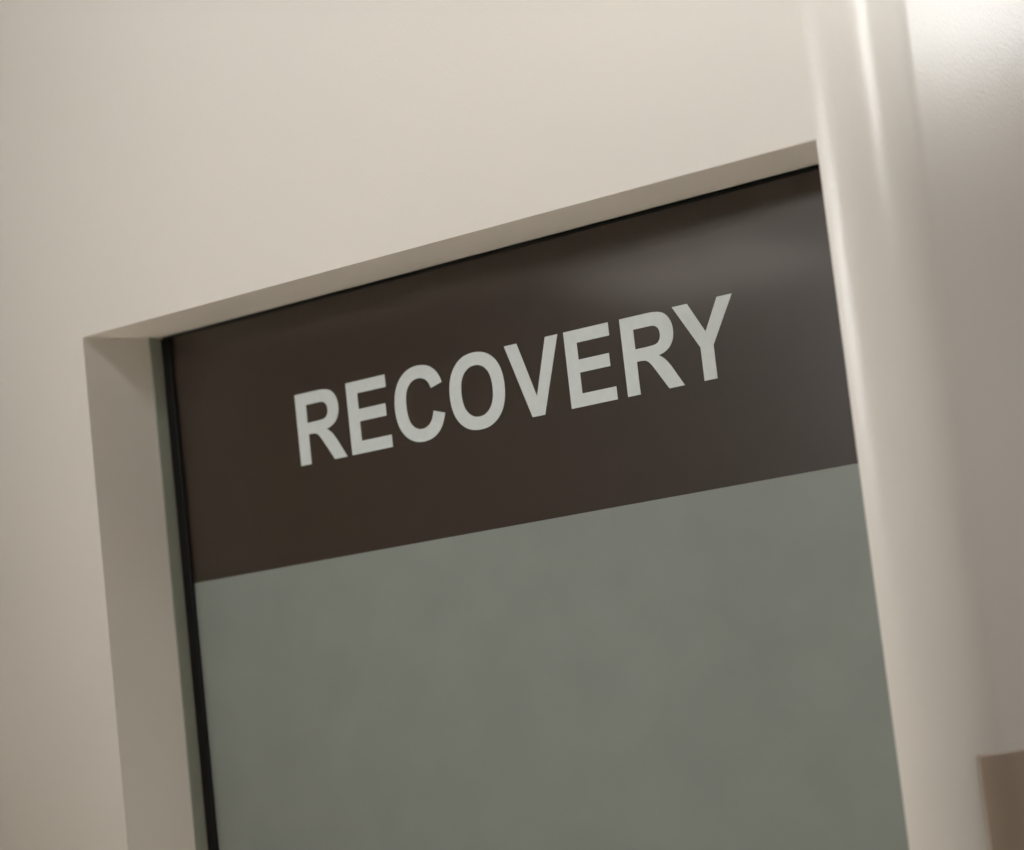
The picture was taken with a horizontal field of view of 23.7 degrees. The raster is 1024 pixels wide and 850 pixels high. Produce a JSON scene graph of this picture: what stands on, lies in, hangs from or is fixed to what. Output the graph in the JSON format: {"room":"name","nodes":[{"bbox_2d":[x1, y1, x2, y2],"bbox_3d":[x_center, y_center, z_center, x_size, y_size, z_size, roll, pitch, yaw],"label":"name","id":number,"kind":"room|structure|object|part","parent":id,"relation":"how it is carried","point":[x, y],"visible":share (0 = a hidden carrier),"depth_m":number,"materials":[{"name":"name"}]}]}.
{"room":"hospital corridor","nodes":[
{"label":"hospital corridor","id":0,"kind":"room"},
{"bbox_2d":[0,0,1023,849],"bbox_3d":[0.710,0.838,4.811,2.870,2.700,5.000,-12,-10,35],"label":"wall","id":1,"kind":"structure","parent":0,"point":[168,167],"depth_m":2.37,"materials":[{"name":"paint"}]},
{"bbox_2d":[149,165,908,849],"bbox_3d":[0.080,0.834,2.323,0.898,2.047,0.030,-12,-10,35],"label":"door","id":2,"kind":"structure","parent":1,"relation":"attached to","point":[559,541],"depth_m":2.41,"materials":[{"name":"grey"}]},
{"bbox_3d":[-0.283,0.911,2.574,0.002,2.045,0.020,-12,-10,35],"label":"edge trim","id":3,"kind":"part","parent":2,"relation":"part of","materials":[{"name":"grey metal"}]},
{"bbox_2d":[977,749,1023,849],"bbox_3d":[0.727,1.013,2.275,0.016,1.463,0.872,-12,-10,35],"label":"guard","id":4,"kind":"object","parent":1,"relation":"attached to","point":[1001,774],"visible":1,"depth_m":2.03,"materials":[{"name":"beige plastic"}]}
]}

